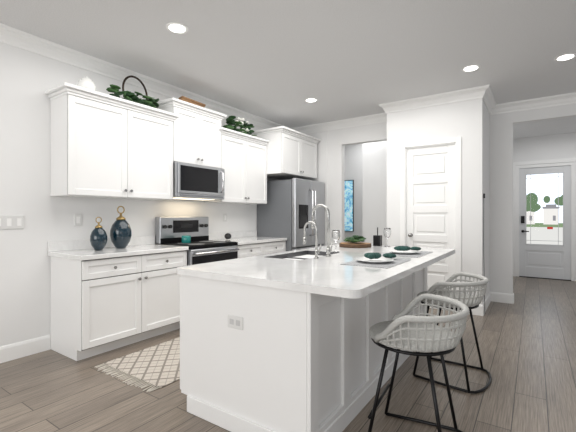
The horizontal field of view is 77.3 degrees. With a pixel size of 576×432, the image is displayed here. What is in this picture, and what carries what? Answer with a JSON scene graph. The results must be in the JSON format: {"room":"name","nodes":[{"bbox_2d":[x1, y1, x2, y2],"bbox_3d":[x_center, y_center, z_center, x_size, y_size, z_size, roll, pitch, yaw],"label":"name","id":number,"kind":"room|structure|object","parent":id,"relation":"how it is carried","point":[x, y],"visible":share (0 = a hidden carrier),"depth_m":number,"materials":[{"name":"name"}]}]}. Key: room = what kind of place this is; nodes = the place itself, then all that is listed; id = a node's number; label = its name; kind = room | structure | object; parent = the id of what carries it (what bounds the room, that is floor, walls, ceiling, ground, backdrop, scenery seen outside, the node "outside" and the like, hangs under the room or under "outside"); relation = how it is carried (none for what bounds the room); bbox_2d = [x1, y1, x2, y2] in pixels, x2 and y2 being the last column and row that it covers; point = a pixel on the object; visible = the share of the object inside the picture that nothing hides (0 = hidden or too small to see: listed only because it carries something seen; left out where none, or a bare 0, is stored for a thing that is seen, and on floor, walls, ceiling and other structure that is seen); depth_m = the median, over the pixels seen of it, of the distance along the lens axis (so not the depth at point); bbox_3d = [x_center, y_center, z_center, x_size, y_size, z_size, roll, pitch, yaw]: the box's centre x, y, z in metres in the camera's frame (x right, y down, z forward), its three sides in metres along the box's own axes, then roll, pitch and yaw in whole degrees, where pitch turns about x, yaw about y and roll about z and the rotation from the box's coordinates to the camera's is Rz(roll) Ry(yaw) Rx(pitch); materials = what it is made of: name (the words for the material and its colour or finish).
{"room":"kitchen","nodes":[
{"label":"kitchen","id":0,"kind":"room"},
{"bbox_2d":[0,276,575,431],"bbox_3d":[0.764,1.320,3.001,7.500,0.100,13.700,0,0,34],"label":"floor","id":1,"kind":"structure","parent":0,"point":[527,342],"depth_m":2.65,"materials":[{"name":"brown wood"}]},
{"bbox_2d":[95,337,179,391],"bbox_3d":[-0.741,1.266,3.634,0.780,0.012,2.060,0,0,34],"label":"rug","id":2,"kind":"object","parent":1,"relation":"on","point":[158,366],"visible":0.54,"depth_m":3.02,"materials":[{"name":"beige fabric"}]},
{"bbox_2d":[48,230,286,360],"bbox_3d":[-1.145,0.755,4.520,0.628,1.030,3.107,0,0,34],"label":"base cabinet","id":3,"kind":"object","parent":1,"relation":"on","point":[109,297],"visible":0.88,"depth_m":3.42,"materials":[{"name":"paint"}]},
{"bbox_2d":[90,217,106,250],"bbox_3d":[-1.876,0.173,3.567,0.156,0.332,0.156,0,0,34],"label":"vase","id":4,"kind":"object","parent":3,"relation":"on","point":[98,238],"visible":1,"depth_m":3.52,"materials":[{"name":"teal ceramic"}]},
{"bbox_2d":[110,206,131,248],"bbox_3d":[-1.760,0.116,3.791,0.210,0.447,0.210,0,0,34],"label":"vase","id":5,"kind":"object","parent":3,"relation":"on","point":[120,233],"visible":1,"depth_m":3.73,"materials":[{"name":"teal ceramic"}]},
{"bbox_2d":[224,233,230,239],"bbox_3d":[-0.871,0.293,5.218,0.100,0.092,0.100,0,0,34],"label":"smart speaker","id":6,"kind":"object","parent":3,"relation":"on","point":[227,236],"visible":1,"depth_m":5.18},
{"bbox_2d":[155,217,238,265],"bbox_3d":[-1.105,0.640,4.500,0.710,1.260,0.788,0,0,34],"label":"range","id":7,"kind":"object","parent":1,"relation":"on","point":[203,248],"visible":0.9,"depth_m":4.44,"materials":[{"name":"silver metal"}]},
{"bbox_2d":[181,235,190,242],"bbox_3d":[-1.256,0.288,4.440,0.112,0.090,0.112,0,0,34],"label":"pot","id":8,"kind":"object","parent":7,"relation":"on","point":[186,239],"visible":1,"depth_m":4.39,"materials":[{"name":"ceramic"}]},
{"bbox_2d":[257,178,324,251],"bbox_3d":[0.096,0.340,6.145,0.833,1.860,0.960,0,0,34],"label":"fridge","id":9,"kind":"object","parent":1,"relation":"on","point":[285,211],"visible":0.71,"depth_m":5.77,"materials":[{"name":"silver metal"}]},
{"bbox_2d":[180,268,426,431],"bbox_3d":[0.380,0.825,3.111,1.022,0.890,2.452,0,0,34],"label":"kitchen island","id":10,"kind":"object","parent":1,"relation":"on","point":[279,342],"depth_m":2.11,"materials":[{"name":"paint"}]},
{"bbox_2d":[177,244,454,299],"bbox_3d":[0.493,0.360,3.047,1.300,0.040,2.530,0,0,34],"label":"island countertop","id":11,"kind":"structure","parent":10,"relation":"on","point":[323,276],"depth_m":2.25,"materials":[{"name":"white stone"}]},
{"bbox_2d":[277,248,332,259],"bbox_3d":[0.140,0.447,3.161,0.370,0.214,0.700,0,0,34],"label":"sink","id":12,"kind":"object","parent":11,"relation":"in","point":[306,255],"depth_m":3.34,"materials":[{"name":"silver metal"}]},
{"bbox_2d":[303,221,320,258],"bbox_3d":[0.198,0.190,2.913,0.141,0.299,0.091,0,0,34],"label":"faucet","id":13,"kind":"object","parent":11,"relation":"on","point":[316,240],"visible":1,"depth_m":2.86,"materials":[{"name":"silver metal"}]},
{"bbox_2d":[311,204,332,256],"bbox_3d":[0.293,0.118,3.087,0.193,0.442,0.099,0,0,34],"label":"faucet","id":14,"kind":"object","parent":11,"relation":"on","point":[328,250],"visible":0.98,"depth_m":3.02,"materials":[{"name":"silver metal"}]},
{"bbox_2d":[332,230,339,251],"bbox_3d":[0.452,0.237,3.396,0.080,0.205,0.080,0,0,34],"label":"wine glass","id":15,"kind":"object","parent":11,"relation":"on","point":[335,235],"visible":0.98,"depth_m":3.37,"materials":[{"name":"clear glass"}]},
{"bbox_2d":[339,242,370,247],"bbox_3d":[0.744,0.320,3.983,0.350,0.040,0.350,0,0,34],"label":"tray","id":16,"kind":"object","parent":11,"relation":"on","point":[355,244],"visible":0.94,"depth_m":3.85,"materials":[{"name":"brown wood"}]},
{"bbox_2d":[344,235,365,242],"bbox_3d":[0.742,0.250,3.990,0.267,0.074,0.283,0,0,34],"label":"plant","id":17,"kind":"object","parent":16,"relation":"on","point":[355,238],"visible":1,"depth_m":3.93,"materials":[{"name":"green plant"}]},
{"bbox_2d":[341,258,411,267],"bbox_3d":[0.661,0.338,2.654,0.340,0.003,0.550,0,0,34],"label":"placemat","id":18,"kind":"object","parent":11,"relation":"on","point":[396,261],"visible":0.57,"depth_m":2.55,"materials":[{"name":"grey fabric"}]},
{"bbox_2d":[355,257,393,262],"bbox_3d":[0.633,0.325,2.631,0.276,0.022,0.276,0,0,34],"label":"plate","id":19,"kind":"object","parent":18,"relation":"on","point":[378,260],"visible":0.94,"depth_m":2.65,"materials":[{"name":"ceramic"}]},
{"bbox_2d":[364,252,380,258],"bbox_3d":[0.613,0.290,2.631,0.127,0.045,0.160,0,0,34],"label":"napkin","id":20,"kind":"object","parent":19,"relation":"on","point":[373,255],"visible":1,"depth_m":2.59,"materials":[{"name":"teal fabric"}]},
{"bbox_2d":[383,253,395,257],"bbox_3d":[0.787,0.310,2.805,0.109,0.038,0.116,0,0,34],"label":"napkin","id":21,"kind":"object","parent":19,"relation":"on","point":[388,255],"visible":0.94,"depth_m":2.77,"materials":[{"name":"teal fabric"}]},
{"bbox_2d":[373,227,381,245],"bbox_3d":[1.023,0.234,4.108,0.080,0.210,0.080,0,0,34],"label":"candle lantern","id":22,"kind":"object","parent":11,"relation":"on","point":[377,239],"visible":1,"depth_m":4.08,"materials":[{"name":"black metal"}]},
{"bbox_2d":[384,228,390,246],"bbox_3d":[1.102,0.237,3.993,0.080,0.205,0.080,0,0,34],"label":"wine glass","id":23,"kind":"object","parent":11,"relation":"on","point":[387,232],"visible":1,"depth_m":3.97,"materials":[{"name":"clear glass"}]},
{"bbox_2d":[381,251,431,256],"bbox_3d":[1.078,0.338,3.266,0.340,0.003,0.550,0,0,34],"label":"placemat","id":24,"kind":"object","parent":11,"relation":"on","point":[421,253],"visible":0.43,"depth_m":3.15,"materials":[{"name":"grey fabric"}]},
{"bbox_2d":[389,250,420,253],"bbox_3d":[1.050,0.325,3.242,0.276,0.022,0.276,0,0,34],"label":"plate","id":25,"kind":"object","parent":24,"relation":"on","point":[406,252],"visible":0.85,"depth_m":3.22,"materials":[{"name":"ceramic"}]},
{"bbox_2d":[394,246,410,250],"bbox_3d":[1.029,0.290,3.238,0.135,0.045,0.125,0,0,34],"label":"napkin","id":26,"kind":"object","parent":25,"relation":"on","point":[402,248],"visible":1,"depth_m":3.21,"materials":[{"name":"teal fabric"}]},
{"bbox_2d":[410,247,420,249],"bbox_3d":[1.212,0.310,3.415,0.096,0.038,0.119,0,0,34],"label":"napkin","id":27,"kind":"object","parent":25,"relation":"on","point":[415,248],"visible":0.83,"depth_m":3.38,"materials":[{"name":"teal fabric"}]},
{"bbox_2d":[368,293,469,431],"bbox_3d":[0.723,0.875,1.991,0.539,0.788,0.598,0,0,34],"label":"stool","id":28,"kind":"object","parent":1,"relation":"on","point":[402,330],"visible":1,"depth_m":1.88,"materials":[{"name":"grey wicker"}]},
{"bbox_2d":[413,272,491,393],"bbox_3d":[1.315,0.875,2.878,0.538,0.788,0.599,0,0,34],"label":"stool","id":29,"kind":"object","parent":1,"relation":"on","point":[469,300],"visible":0.75,"depth_m":2.72,"materials":[{"name":"grey wicker"}]},
{"bbox_2d":[0,42,575,346],"bbox_3d":[0.730,-0.180,2.613,7.120,2.900,13.020,0,0,34],"label":"wall","id":30,"kind":"structure","parent":0,"point":[366,158],"depth_m":4.66,"materials":[{"name":"paint"}]},
{"bbox_2d":[0,215,23,228],"bbox_3d":[-2.436,0.054,3.177,0.013,0.117,0.169,0,0,34],"label":"switch plate","id":31,"kind":"object","parent":30,"relation":"attached to","point":[11,221],"visible":1,"depth_m":3.17,"materials":[{"name":"plastic"}]},
{"bbox_2d":[74,214,81,225],"bbox_3d":[-2.122,0.040,3.638,0.012,0.120,0.075,0,0,34],"label":"electrical outlet","id":32,"kind":"object","parent":30,"relation":"attached to","point":[77,219],"visible":1,"depth_m":3.63,"materials":[{"name":"plastic"}]},
{"bbox_2d":[49,90,176,199],"bbox_3d":[-1.798,-0.656,3.811,0.349,0.932,1.150,0,0,34],"label":"upper cabinet","id":33,"kind":"object","parent":30,"relation":"attached to","point":[103,145],"depth_m":3.56,"materials":[{"name":"paint"}]},
{"bbox_2d":[77,76,95,90],"bbox_3d":[-1.946,-1.267,3.482,0.164,0.172,0.164,0,0,34],"label":"decorative jar","id":34,"kind":"object","parent":33,"relation":"on","point":[86,82],"visible":0.65,"depth_m":3.43,"materials":[{"name":"white ceramic"}]},
{"bbox_2d":[106,75,158,108],"bbox_3d":[-1.646,-1.363,3.897,0.232,0.361,0.606,0,0,30],"label":"wreath","id":35,"kind":"object","parent":33,"relation":"on","point":[133,97],"visible":0.83,"depth_m":3.84,"materials":[{"name":"green plant"}]},
{"bbox_2d":[0,23,291,362],"bbox_3d":[-2.631,-0.180,2.824,0.090,2.900,9.580,0,0,34],"label":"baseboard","id":36,"kind":"structure","parent":30,"relation":"attached to","point":[17,38],"depth_m":3.62,"materials":[{"name":"paint"}]},
{"bbox_2d":[153,102,224,161],"bbox_3d":[-1.254,-0.969,4.608,0.349,0.667,0.780,0,0,34],"label":"upper cabinet","id":37,"kind":"object","parent":30,"relation":"attached to","point":[200,134],"depth_m":4.47,"materials":[{"name":"paint"}]},
{"bbox_2d":[179,96,205,107],"bbox_3d":[-1.190,-1.400,4.468,0.120,0.072,0.448,0,0,30],"label":"sticks","id":38,"kind":"object","parent":37,"relation":"on","point":[186,99],"visible":0.54,"depth_m":4.40,"materials":[{"name":"brown wood"}]},
{"bbox_2d":[173,154,228,201],"bbox_3d":[-1.204,-0.459,4.574,0.470,0.477,0.770,0,0,34],"label":"microwave","id":39,"kind":"object","parent":30,"relation":"attached to","point":[206,179],"depth_m":4.46,"materials":[{"name":"metal"}]},
{"bbox_2d":[223,214,226,221],"bbox_3d":[-0.938,0.025,5.373,0.012,0.120,0.075,0,0,34],"label":"electrical outlet","id":40,"kind":"object","parent":30,"relation":"attached to","point":[224,217],"visible":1,"depth_m":5.36,"materials":[{"name":"plastic"}]},
{"bbox_2d":[217,134,268,203],"bbox_3d":[-0.753,-0.656,5.343,0.349,0.932,1.000,0,0,34],"label":"upper cabinet","id":41,"kind":"object","parent":30,"relation":"attached to","point":[248,160],"depth_m":5.26,"materials":[{"name":"paint"}]},
{"bbox_2d":[223,116,256,135],"bbox_3d":[-0.704,-1.316,5.237,0.208,0.236,0.590,0,0,34],"label":"decorative piece","id":42,"kind":"object","parent":41,"relation":"on","point":[244,125],"visible":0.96,"depth_m":5.20,"materials":[{"name":"green plant"}]},
{"bbox_2d":[249,130,316,179],"bbox_3d":[-0.047,-0.981,6.121,0.639,0.642,1.080,0,0,34],"label":"upper cabinet","id":43,"kind":"object","parent":30,"relation":"attached to","point":[291,156],"depth_m":5.73,"materials":[{"name":"paint"}]},
{"bbox_2d":[292,114,375,133],"bbox_3d":[0.889,-0.180,6.166,1.920,2.900,0.090,0,0,34],"label":"crown molding","id":44,"kind":"structure","parent":30,"relation":"attached to","point":[369,119],"depth_m":6.18,"materials":[{"name":"paint"}]},
{"bbox_2d":[345,180,353,231],"bbox_3d":[1.292,-0.220,7.763,0.259,1.104,0.033,0,0,34],"label":"picture","id":45,"kind":"object","parent":30,"relation":"attached to","point":[349,205],"visible":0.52,"depth_m":7.74,"materials":[{"name":"blue paint"}]},
{"bbox_2d":[400,137,460,311],"bbox_3d":[1.958,0.115,4.965,0.800,2.310,0.130,0,0,34],"label":"door","id":46,"kind":"structure","parent":30,"relation":"attached to","point":[430,193],"depth_m":4.95,"materials":[{"name":"paint"}]},
{"bbox_2d":[376,84,495,315],"bbox_3d":[2.181,-0.180,5.255,1.420,2.900,0.960,0,0,34],"label":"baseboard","id":47,"kind":"structure","parent":30,"relation":"attached to","point":[485,92],"depth_m":4.88,"materials":[{"name":"paint"}]},
{"bbox_2d":[496,92,575,303],"bbox_3d":[4.331,-0.180,4.442,3.230,2.900,0.120,0,0,34],"label":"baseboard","id":48,"kind":"structure","parent":30,"relation":"attached to","point":[569,98],"depth_m":5.07,"materials":[{"name":"paint"}]},
{"bbox_2d":[513,158,575,280],"bbox_3d":[5.226,0.068,7.342,1.130,2.405,0.140,0,0,34],"label":"door","id":49,"kind":"structure","parent":30,"relation":"attached to","point":[544,219],"depth_m":7.32,"materials":[{"name":"paint"}]},
{"bbox_2d":[0,0,575,138],"bbox_3d":[0.764,-1.680,3.001,7.500,0.100,13.700,0,0,34],"label":"ceiling","id":50,"kind":"structure","parent":0,"point":[278,61],"depth_m":3.46,"materials":[{"name":"white paint"}]},
{"bbox_2d":[166,22,188,33],"bbox_3d":[-0.960,-1.626,3.118,0.190,0.007,0.190,0,0,34],"label":"recessed light","id":51,"kind":"object","parent":50,"relation":"in","point":[177,27],"visible":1,"depth_m":3.11,"materials":[{"name":"paint"}]},
{"bbox_2d":[304,98,317,101],"bbox_3d":[0.326,-1.626,5.056,0.190,0.007,0.190,0,0,34],"label":"recessed light","id":52,"kind":"object","parent":50,"relation":"in","point":[311,100],"visible":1,"depth_m":5.06,"materials":[{"name":"paint"}]},
{"bbox_2d":[461,64,480,71],"bbox_3d":[2.014,-1.626,3.964,0.190,0.007,0.190,0,0,34],"label":"recessed light","id":53,"kind":"object","parent":50,"relation":"in","point":[470,68],"visible":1,"depth_m":3.96,"materials":[{"name":"paint"}]},
{"bbox_2d":[554,53,575,60],"bbox_3d":[2.843,-1.626,3.689,0.190,0.007,0.190,0,0,34],"label":"recessed light","id":54,"kind":"object","parent":50,"relation":"in","point":[566,56],"visible":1,"depth_m":3.69,"materials":[{"name":"paint"}]}
]}

